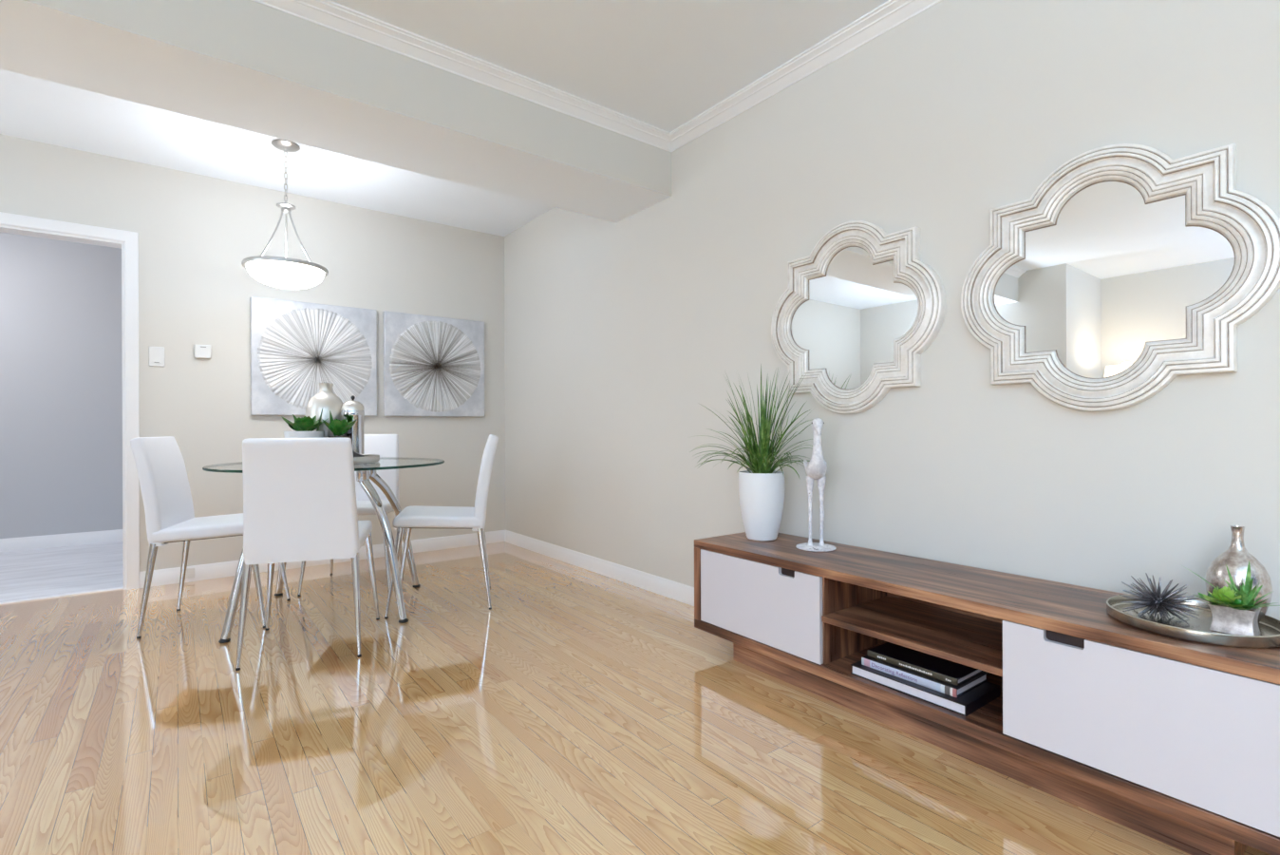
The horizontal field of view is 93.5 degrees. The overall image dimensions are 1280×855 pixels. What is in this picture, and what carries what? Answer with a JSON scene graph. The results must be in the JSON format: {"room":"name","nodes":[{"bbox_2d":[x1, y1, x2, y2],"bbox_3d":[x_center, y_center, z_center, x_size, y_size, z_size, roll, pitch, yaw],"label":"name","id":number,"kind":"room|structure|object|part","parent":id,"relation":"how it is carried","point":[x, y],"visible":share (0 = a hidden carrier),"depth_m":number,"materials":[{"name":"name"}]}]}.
{"room":"dining room","nodes":[
{"label":"dining room","id":0,"kind":"room"},
{"bbox_2d":[0,232,122,538],"bbox_3d":[-4.417,-0.262,4.917,3.400,2.600,0.100,0,0,-38],"label":"wall","id":1,"kind":"structure","parent":0,"point":[61,338],"depth_m":4.73,"materials":[{"name":"paint"}]},
{"bbox_2d":[0,528,122,551],"bbox_3d":[-4.377,0.888,4.872,3.400,0.100,0.015,0,0,-38],"label":"baseboard","id":2,"kind":"structure","parent":1,"relation":"attached to","point":[106,536],"depth_m":4.73,"materials":[{"name":"paint"}]},
{"bbox_2d":[0,133,505,571],"bbox_3d":[-3.216,-0.305,3.356,5.240,2.678,0.120,0,0,-38],"label":"wall","id":3,"kind":"structure","parent":0,"point":[196,232],"depth_m":3.80,"materials":[{"name":"paint"}]},
{"bbox_2d":[0,211,139,589],"bbox_3d":[-3.341,-0.097,3.245,0.989,2.062,0.142,0,0,-38],"label":"door frame","id":4,"kind":"structure","parent":3,"relation":"attached to","point":[127,241],"depth_m":3.47,"materials":[{"name":"paint"}]},
{"bbox_2d":[149,346,164,366],"bbox_3d":[-2.853,-0.418,3.554,0.072,0.116,0.016,0,0,-38],"label":"light switch","id":5,"kind":"object","parent":3,"relation":"attached to","point":[156,353],"visible":1,"depth_m":3.55,"materials":[{"name":"white plastic"}]},
{"bbox_2d":[185,566,194,578],"bbox_3d":[-2.724,0.879,3.634,0.060,0.060,0.008,0,0,-38],"label":"outlet cover","id":6,"kind":"object","parent":3,"relation":"attached to","point":[190,572],"visible":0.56,"depth_m":3.63,"materials":[{"name":"white plastic"}]},
{"bbox_2d":[194,344,211,358],"bbox_3d":[-2.672,-0.464,3.682,0.082,0.080,0.032,0,0,-38],"label":"thermostat","id":7,"kind":"object","parent":3,"relation":"attached to","point":[200,350],"visible":1,"depth_m":3.67,"materials":[{"name":"white plastic"}]},
{"bbox_2d":[250,296,376,415],"bbox_3d":[-2.171,-0.457,4.051,0.752,0.752,0.048,0,0,-38],"label":"canvas art","id":8,"kind":"object","parent":3,"relation":"attached to","point":[296,346],"visible":0.98,"depth_m":4.00,"materials":[{"name":"silver metal"}]},
{"bbox_2d":[139,529,505,587],"bbox_3d":[-2.002,0.882,4.201,2.293,0.092,0.015,0,0,-38],"label":"baseboard","id":9,"kind":"structure","parent":3,"relation":"attached to","point":[169,575],"depth_m":4.03,"materials":[{"name":"paint"}]},
{"bbox_2d":[383,310,484,416],"bbox_3d":[-1.534,-0.460,4.541,0.752,0.752,0.048,0,0,-38],"label":"canvas art","id":10,"kind":"object","parent":3,"relation":"attached to","point":[434,366],"visible":1,"depth_m":4.51,"materials":[{"name":"silver metal"}]},
{"bbox_2d":[0,68,553,236],"bbox_3d":[-2.663,-1.637,2.729,5.360,0.180,1.795,0,0,-38],"label":"ceiling","id":11,"kind":"structure","parent":0,"point":[32,108],"depth_m":3.45,"materials":[{"name":"paint"}]},
{"bbox_2d":[241,139,328,288],"bbox_3d":[-1.942,-1.159,3.304,0.410,0.781,0.410,0,0,-38],"label":"pendant lamp","id":12,"kind":"object","parent":11,"relation":"hanging from","point":[278,272],"visible":1,"depth_m":3.23,"materials":[{"name":"white glass"}]},
{"bbox_3d":[-1.985,-1.029,3.228,0.010,0.325,0.149,0,0,30],"label":"rod","id":13,"kind":"part","parent":12,"relation":"part of","materials":[{"name":"silver metal"}]},
{"bbox_3d":[-1.941,-0.818,3.304,0.371,0.099,0.371,0,0,-38],"label":"lamp shade","id":14,"kind":"part","parent":12,"relation":"part of","materials":[{"name":"white glass"}]},
{"bbox_3d":[-1.986,-1.028,3.379,0.009,0.325,0.150,0,0,-30],"label":"rod","id":15,"kind":"part","parent":12,"relation":"part of","materials":[{"name":"silver metal"}]},
{"bbox_3d":[-1.855,-1.029,3.305,0.150,0.325,0.009,0,0,0],"label":"rod","id":16,"kind":"part","parent":12,"relation":"part of","materials":[{"name":"silver metal"}]},
{"bbox_2d":[329,0,888,131],"bbox_3d":[-0.385,-1.640,-0.640,5.860,0.200,5.688,0,0,-38],"label":"ceiling","id":17,"kind":"structure","parent":0,"point":[660,64],"depth_m":2.38,"materials":[{"name":"paint"}]},
{"bbox_2d":[0,0,671,222],"bbox_3d":[-2.018,-1.410,1.892,5.120,0.347,0.517,0,0,-38],"label":"ceiling beam","id":18,"kind":"structure","parent":17,"relation":"attached to","point":[246,65],"depth_m":2.33,"materials":[{"name":"paint"}]},
{"bbox_2d":[251,0,671,151],"bbox_3d":[-1.632,-1.506,1.817,4.600,0.060,0.072,0,0,-38],"label":"crown molding","id":19,"kind":"structure","parent":18,"relation":"attached to","point":[327,13],"depth_m":2.50,"materials":[{"name":"paint"}]},
{"bbox_2d":[0,541,1270,854],"bbox_3d":[-1.616,0.976,0.974,5.860,0.102,9.760,0,0,-38],"label":"floor","id":20,"kind":"structure","parent":0,"point":[584,711],"depth_m":1.80,"materials":[{"name":"brown wood"}]},
{"bbox_2d":[0,586,123,604],"bbox_3d":[-3.326,0.931,3.232,0.865,0.006,0.035,0,0,-38],"label":"threshold","id":21,"kind":"object","parent":20,"relation":"on","point":[118,588],"visible":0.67,"depth_m":3.32,"materials":[{"name":"paint"}]},
{"bbox_2d":[130,435,290,638],"bbox_3d":[-2.066,0.486,2.930,0.543,0.885,0.483,0,0,-18],"label":"dining chair","id":22,"kind":"object","parent":20,"relation":"on","point":[167,498],"visible":0.79,"depth_m":2.77,"materials":[{"name":"white leather"}]},
{"bbox_3d":[-2.192,0.719,2.682,0.077,0.404,0.032,0,0,-32],"label":"leg","id":23,"kind":"part","parent":22,"relation":"part of","materials":[{"name":"silver metal"}]},
{"bbox_3d":[-2.261,0.290,2.866,0.134,0.491,0.412,0,0,-18],"label":"backrest","id":24,"kind":"part","parent":22,"relation":"part of","materials":[{"name":"white leather"}]},
{"bbox_3d":[-2.314,0.720,3.053,0.077,0.404,0.032,0,0,-4],"label":"leg","id":25,"kind":"part","parent":22,"relation":"part of","materials":[{"name":"silver metal"}]},
{"bbox_3d":[-2.040,0.478,2.939,0.418,0.078,0.431,0,0,-18],"label":"seat","id":26,"kind":"part","parent":22,"relation":"part of","materials":[{"name":"white leather"}]},
{"bbox_3d":[-1.784,0.706,2.796,0.098,0.427,0.032,0,0,19],"label":"leg","id":27,"kind":"part","parent":22,"relation":"part of","materials":[{"name":"silver metal"}]},
{"bbox_3d":[-1.919,0.707,3.205,0.032,0.427,0.098,0,0,34],"label":"leg","id":28,"kind":"part","parent":22,"relation":"part of","materials":[{"name":"silver metal"}]},
{"bbox_2d":[235,437,379,670],"bbox_3d":[-1.406,0.483,2.581,0.483,0.885,0.543,0,0,-18],"label":"dining chair","id":29,"kind":"object","parent":20,"relation":"on","point":[299,494],"visible":1,"depth_m":2.37,"materials":[{"name":"white leather"}]},
{"bbox_3d":[-1.530,0.716,2.333,0.032,0.404,0.077,0,0,-4],"label":"leg","id":30,"kind":"part","parent":29,"relation":"part of","materials":[{"name":"silver metal"}]},
{"bbox_3d":[-1.679,0.706,2.728,0.098,0.427,0.032,0,0,34],"label":"leg","id":31,"kind":"part","parent":29,"relation":"part of","materials":[{"name":"silver metal"}]},
{"bbox_3d":[-1.344,0.286,2.386,0.412,0.491,0.134,0,0,-18],"label":"backrest","id":32,"kind":"part","parent":29,"relation":"part of","materials":[{"name":"white leather"}]},
{"bbox_3d":[-1.159,0.715,2.453,0.032,0.404,0.077,0,0,-32],"label":"leg","id":33,"kind":"part","parent":29,"relation":"part of","materials":[{"name":"silver metal"}]},
{"bbox_3d":[-1.415,0.475,2.607,0.431,0.078,0.418,0,0,-18],"label":"seat","id":34,"kind":"part","parent":29,"relation":"part of","materials":[{"name":"white leather"}]},
{"bbox_3d":[-1.270,0.704,2.861,0.032,0.427,0.098,0,0,20],"label":"leg","id":35,"kind":"part","parent":29,"relation":"part of","materials":[{"name":"silver metal"}]},
{"bbox_2d":[202,457,444,642],"bbox_3d":[-1.563,0.553,3.070,1.080,0.747,1.080,0,0,-38],"label":"dining table","id":36,"kind":"object","parent":20,"relation":"on","point":[365,472],"visible":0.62,"depth_m":2.90,"materials":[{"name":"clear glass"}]},
{"bbox_3d":[-1.725,0.572,2.751,0.051,0.697,0.351,0,0,26],"label":"leg","id":37,"kind":"part","parent":36,"relation":"part of","materials":[{"name":"silver metal"}]},
{"bbox_3d":[-1.865,0.573,3.255,0.342,0.697,0.051,0,0,32],"label":"leg","id":38,"kind":"part","parent":36,"relation":"part of","materials":[{"name":"silver metal"}]},
{"bbox_3d":[-1.565,0.186,3.070,1.080,0.012,1.080,0,0,-38],"label":"glass","id":39,"kind":"part","parent":36,"relation":"part of","materials":[{"name":"clear glass"}]},
{"bbox_2d":[353,453,379,463],"bbox_3d":[-1.565,0.162,3.070,0.438,0.033,0.438,0,0,-38],"label":"serving tray","id":40,"kind":"object","parent":36,"relation":"on","point":[368,458],"visible":0.3,"depth_m":3.01,"materials":[{"name":"silver metal"}]},
{"bbox_2d":[281,408,327,437],"bbox_3d":[-1.665,0.036,2.991,0.191,0.273,0.190,0,0,4],"label":"succulent plant","id":41,"kind":"object","parent":40,"relation":"on","point":[303,426],"visible":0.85,"depth_m":2.94,"materials":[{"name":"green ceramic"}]},
{"bbox_3d":[-1.663,0.095,2.985,0.176,0.155,0.176,0,0,-38],"label":"pot","id":42,"kind":"part","parent":41,"relation":"part of","materials":[{"name":"white ceramic"}]},
{"bbox_2d":[305,382,343,437],"bbox_3d":[-1.656,-0.030,3.175,0.188,0.404,0.188,0,0,-38],"label":"bottle vase","id":43,"kind":"object","parent":40,"relation":"on","point":[325,399],"visible":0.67,"depth_m":3.11,"materials":[{"name":"beige metal"}]},
{"bbox_2d":[321,410,356,437],"bbox_3d":[-1.507,0.043,3.012,0.153,0.258,0.148,0,0,-38],"label":"succulent plant","id":44,"kind":"object","parent":40,"relation":"on","point":[339,427],"visible":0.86,"depth_m":2.98,"materials":[{"name":"plant"}]},
{"bbox_3d":[-1.507,0.107,3.018,0.100,0.130,0.100,0,0,-38],"label":"pot","id":45,"kind":"part","parent":44,"relation":"part of","materials":[{"name":"metal"}]},
{"bbox_2d":[340,395,364,456],"bbox_3d":[-1.500,0.002,3.145,0.112,0.339,0.112,0,0,-38],"label":"lidded jar","id":46,"kind":"object","parent":40,"relation":"on","point":[352,410],"visible":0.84,"depth_m":3.11,"materials":[{"name":"silver metal"}]},
{"bbox_3d":[-1.500,-0.116,3.145,0.107,0.051,0.107,0,0,-38],"label":"lid","id":47,"kind":"part","parent":46,"relation":"part of","materials":[{"name":"silver metal"}]},
{"bbox_3d":[-1.255,0.569,2.931,0.311,0.698,0.051,0,0,23],"label":"leg","id":48,"kind":"part","parent":36,"relation":"part of","materials":[{"name":"silver metal"}]},
{"bbox_3d":[-1.378,0.570,3.369,0.051,0.697,0.338,0,0,33],"label":"leg","id":49,"kind":"part","parent":36,"relation":"part of","materials":[{"name":"silver metal"}]},
{"bbox_2d":[297,433,402,596],"bbox_3d":[-1.696,0.484,3.612,0.483,0.885,0.543,0,0,-11],"label":"dining chair","id":50,"kind":"object","parent":20,"relation":"on","point":[385,445],"visible":0.38,"depth_m":3.80,"materials":[{"name":"white leather"}]},
{"bbox_3d":[-1.864,0.707,3.350,0.032,0.427,0.098,0,0,27],"label":"leg","id":51,"kind":"part","parent":50,"relation":"part of","materials":[{"name":"silver metal"}]},
{"bbox_3d":[-1.924,0.718,3.769,0.032,0.404,0.077,0,0,-25],"label":"leg","id":52,"kind":"part","parent":50,"relation":"part of","materials":[{"name":"silver metal"}]},
{"bbox_3d":[-1.736,0.288,3.813,0.412,0.491,0.134,0,0,-11],"label":"backrest","id":53,"kind":"part","parent":50,"relation":"part of","materials":[{"name":"white leather"}]},
{"bbox_3d":[-1.691,0.477,3.584,0.431,0.078,0.418,0,0,-11],"label":"seat","id":54,"kind":"part","parent":50,"relation":"part of","materials":[{"name":"white leather"}]},
{"bbox_3d":[-1.441,0.705,3.432,0.098,0.427,0.032,0,0,41],"label":"leg","id":55,"kind":"part","parent":50,"relation":"part of","materials":[{"name":"silver metal"}]},
{"bbox_3d":[-1.540,0.716,3.843,0.032,0.404,0.077,0,0,3],"label":"leg","id":56,"kind":"part","parent":50,"relation":"part of","materials":[{"name":"silver metal"}]},
{"bbox_2d":[384,433,498,618],"bbox_3d":[-1.035,0.482,3.210,0.543,0.885,0.483,0,0,-14],"label":"dining chair","id":57,"kind":"object","parent":20,"relation":"on","point":[408,517],"visible":0.92,"depth_m":3.06,"materials":[{"name":"white leather"}]},
{"bbox_3d":[-1.198,0.704,2.946,0.032,0.427,0.098,0,0,38],"label":"leg","id":58,"kind":"part","parent":57,"relation":"part of","materials":[{"name":"silver metal"}]},
{"bbox_3d":[-1.306,0.704,3.362,0.098,0.427,0.032,0,0,23],"label":"leg","id":59,"kind":"part","parent":57,"relation":"part of","materials":[{"name":"silver metal"}]},
{"bbox_3d":[-1.062,0.474,3.203,0.418,0.078,0.431,0,0,-14],"label":"seat","id":60,"kind":"part","parent":57,"relation":"part of","materials":[{"name":"white leather"}]},
{"bbox_3d":[-0.795,0.713,3.070,0.073,0.404,0.046,0,0,-14],"label":"leg","id":61,"kind":"part","parent":57,"relation":"part of","materials":[{"name":"silver metal"}]},
{"bbox_3d":[-0.838,0.284,3.262,0.134,0.491,0.412,0,0,-14],"label":"backrest","id":62,"kind":"part","parent":57,"relation":"part of","materials":[{"name":"white leather"}]},
{"bbox_3d":[-0.892,0.714,3.449,0.077,0.404,0.032,0,0,-28],"label":"leg","id":63,"kind":"part","parent":57,"relation":"part of","materials":[{"name":"silver metal"}]},
{"bbox_2d":[694,531,1279,854],"bbox_3d":[0.923,0.689,1.887,0.408,0.455,1.800,0,0,-37],"label":"media console","id":64,"kind":"object","parent":20,"relation":"on","point":[1174,742],"visible":0.93,"depth_m":1.50,"materials":[{"name":"brown wood"}]},
{"bbox_3d":[0.397,0.641,2.595,0.408,0.295,0.037,0,0,-37],"label":"panel","id":65,"kind":"part","parent":64,"relation":"part of","materials":[{"name":"brown wood"}]},
{"bbox_2d":[689,363,812,541],"bbox_3d":[0.448,0.102,2.466,0.395,0.722,0.536,0,0,-38],"label":"potted grass","id":66,"kind":"object","parent":64,"relation":"on","point":[762,489],"depth_m":2.45,"materials":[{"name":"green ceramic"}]},
{"bbox_2d":[738,470,785,541],"bbox_3d":[0.507,0.323,2.508,0.190,0.278,0.190,0,0,-38],"label":"pot","id":67,"kind":"object","parent":66,"relation":"attached to","point":[761,494],"depth_m":2.44,"materials":[{"name":"white ceramic"}]},
{"bbox_3d":[0.428,0.641,2.230,0.016,0.290,0.582,0,0,-37],"label":"door","id":68,"kind":"part","parent":64,"relation":"part of","materials":[{"name":"white wood"}]},
{"bbox_3d":[0.535,0.510,2.121,0.026,0.030,0.078,0,0,-37],"label":"finger pull","id":69,"kind":"part","parent":64,"relation":"part of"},
{"bbox_2d":[795,417,836,551],"bbox_3d":[0.671,0.213,2.310,0.148,0.497,0.156,0,0,-32],"label":"bird figurine","id":70,"kind":"object","parent":64,"relation":"on","point":[816,468],"visible":1,"depth_m":2.28,"materials":[{"name":"white ceramic"}]},
{"bbox_3d":[0.654,0.314,2.310,0.051,0.279,0.051,0,0,8],"label":"leg","id":71,"kind":"part","parent":70,"relation":"part of","materials":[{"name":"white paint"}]},
{"bbox_3d":[0.694,0.314,2.304,0.051,0.279,0.051,0,0,8],"label":"leg","id":72,"kind":"part","parent":70,"relation":"part of","materials":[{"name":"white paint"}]},
{"bbox_2d":[821,595,1002,676],"bbox_3d":[0.923,0.630,1.883,0.390,0.020,0.557,0,0,-37],"label":"shelf","id":73,"kind":"object","parent":64,"relation":"attached to","point":[974,640],"depth_m":1.88,"materials":[{"name":"brown wood"}]},
{"bbox_2d":[850,659,999,715],"bbox_3d":[0.865,0.771,1.843,0.209,0.030,0.357,0,0,-37],"label":"book","id":74,"kind":"object","parent":64,"relation":"on","point":[970,701],"visible":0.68,"depth_m":1.74,"materials":[{"name":"paper"}]},
{"bbox_2d":[861,654,988,696],"bbox_3d":[0.873,0.744,1.860,0.196,0.024,0.297,0,0,-37],"label":"book","id":75,"kind":"object","parent":74,"relation":"on","point":[921,679],"visible":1,"depth_m":1.77,"materials":[{"name":"paper"}]},
{"bbox_2d":[866,641,983,685],"bbox_3d":[0.889,0.722,1.873,0.188,0.019,0.282,0,0,-37],"label":"book","id":76,"kind":"object","parent":75,"relation":"on","point":[952,672],"visible":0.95,"depth_m":1.83,"materials":[{"name":"paper"}]},
{"bbox_3d":[1.082,0.638,2.006,0.012,0.295,1.726,0,0,-37],"label":"panel","id":77,"kind":"part","parent":64,"relation":"part of","materials":[{"name":"brown wood"}]},
{"bbox_3d":[0.922,0.476,1.887,0.408,0.030,1.800,0,0,-37],"label":"panel","id":78,"kind":"part","parent":64,"relation":"part of","materials":[{"name":"brown wood"}]},
{"bbox_3d":[1.032,0.508,1.452,0.026,0.030,0.091,0,0,-37],"label":"finger pull","id":79,"kind":"part","parent":64,"relation":"part of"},
{"bbox_3d":[1.108,0.638,1.314,0.016,0.290,0.580,0,0,-37],"label":"door","id":80,"kind":"part","parent":64,"relation":"part of","materials":[{"name":"white wood"}]},
{"bbox_2d":[1106,594,1279,647],"bbox_3d":[1.289,0.446,1.406,0.316,0.026,0.316,0,0,-37],"label":"display tray","id":81,"kind":"object","parent":64,"relation":"on","point":[1197,630],"visible":0.68,"depth_m":1.36,"materials":[{"name":"metal"}]},
{"bbox_2d":[1119,572,1201,623],"bbox_3d":[1.250,0.406,1.450,0.166,0.095,0.152,0,0,-38],"label":"spiky urchin","id":82,"kind":"object","parent":81,"relation":"on","point":[1155,600],"visible":1,"depth_m":1.44,"materials":[{"name":"metal"}]},
{"bbox_2d":[1183,561,1279,635],"bbox_3d":[1.318,0.373,1.330,0.137,0.159,0.140,0,0,16],"label":"succulent planter","id":83,"kind":"object","parent":81,"relation":"on","point":[1233,611],"visible":1,"depth_m":1.32,"materials":[{"name":"silver metal"}]},
{"bbox_3d":[1.320,0.423,1.336,0.062,0.058,0.076,0,0,-37],"label":"pot","id":84,"kind":"part","parent":83,"relation":"part of","materials":[{"name":"silver metal"}]},
{"bbox_2d":[1204,525,1272,621],"bbox_3d":[1.395,0.341,1.404,0.111,0.222,0.111,0,0,-38],"label":"bottle vase","id":85,"kind":"object","parent":81,"relation":"on","point":[1236,557],"visible":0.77,"depth_m":1.38,"materials":[{"name":"silver metal"}]},
{"bbox_2d":[504,0,1279,620],"bbox_3d":[1.250,-0.364,1.948,0.120,2.758,7.800,0,0,-38],"label":"wall","id":86,"kind":"structure","parent":0,"point":[615,333],"depth_m":2.16,"materials":[{"name":"paint"}]},
{"bbox_2d":[504,529,694,605],"bbox_3d":[1.202,0.869,1.907,0.015,0.092,7.560,0,0,-38],"label":"baseboard","id":87,"kind":"structure","parent":86,"relation":"attached to","point":[677,591],"depth_m":3.70,"materials":[{"name":"paint"}]},
{"bbox_2d":[669,0,942,151],"bbox_3d":[1.807,-1.521,1.060,0.072,0.060,5.468,0,0,-38],"label":"crown molding","id":88,"kind":"structure","parent":86,"relation":"attached to","point":[892,13],"depth_m":2.51,"materials":[{"name":"paint"}]},
{"bbox_2d":[771,220,946,413],"bbox_3d":[0.818,-0.431,2.376,0.043,0.753,0.753,0,0,-38],"label":"mirror","id":89,"kind":"object","parent":86,"relation":"attached to","point":[856,316],"visible":1,"depth_m":2.35,"materials":[{"name":"silver metal"}]},
{"bbox_2d":[790,246,918,389],"bbox_3d":[0.827,-0.431,2.383,0.001,0.564,0.564,0,0,-38],"label":"mirror glass","id":90,"kind":"object","parent":89,"relation":"attached to","point":[851,319],"depth_m":2.37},
{"bbox_2d":[960,143,1279,411],"bbox_3d":[1.315,-0.423,1.730,0.043,0.753,0.753,0,0,-38],"label":"mirror","id":91,"kind":"object","parent":86,"relation":"attached to","point":[1130,269],"visible":1,"depth_m":1.69,"materials":[{"name":"silver metal"}]},
{"bbox_2d":[994,181,1234,377],"bbox_3d":[1.324,-0.423,1.737,0.001,0.564,0.564,0,0,-38],"label":"mirror glass","id":92,"kind":"object","parent":91,"relation":"attached to","point":[1117,272],"depth_m":1.72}
]}

